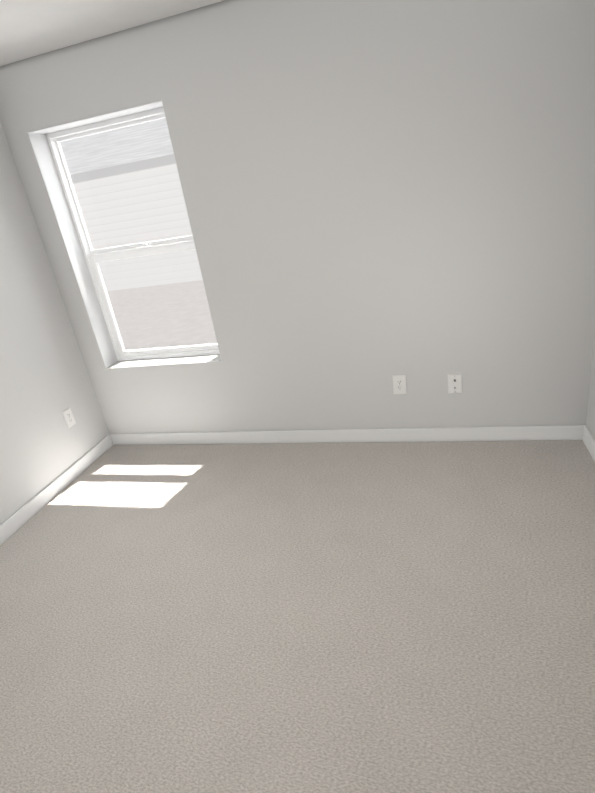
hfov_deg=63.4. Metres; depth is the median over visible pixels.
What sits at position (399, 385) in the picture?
electrical outlet
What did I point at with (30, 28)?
ceiling
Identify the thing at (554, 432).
baseboard
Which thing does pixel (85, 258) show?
window
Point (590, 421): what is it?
wall
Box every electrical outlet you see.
[62,407,75,428]
[392,375,406,393]
[448,374,461,393]
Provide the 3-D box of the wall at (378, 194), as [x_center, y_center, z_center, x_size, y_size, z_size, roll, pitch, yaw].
[-0.032,-0.851,2.870,3.212,2.440,0.245,-2,24,16]
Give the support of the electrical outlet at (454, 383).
attached to the wall at (378, 194)
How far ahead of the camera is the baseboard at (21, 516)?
3.08 m
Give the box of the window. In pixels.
[28,100,220,367]
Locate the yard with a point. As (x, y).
(154, 334)
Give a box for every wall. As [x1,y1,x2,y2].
[0,0,594,433]
[0,122,108,524]
[586,334,594,439]
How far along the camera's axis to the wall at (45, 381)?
2.99 m
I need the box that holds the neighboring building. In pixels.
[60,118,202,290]
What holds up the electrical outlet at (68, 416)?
attached to the wall at (45, 381)
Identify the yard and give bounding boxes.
[107,280,216,349]
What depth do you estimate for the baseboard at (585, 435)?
2.68 m
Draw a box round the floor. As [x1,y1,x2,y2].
[0,440,594,792]
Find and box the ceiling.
[0,0,223,65]
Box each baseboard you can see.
[0,434,112,544]
[112,425,579,444]
[580,425,594,461]
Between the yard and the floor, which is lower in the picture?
the floor

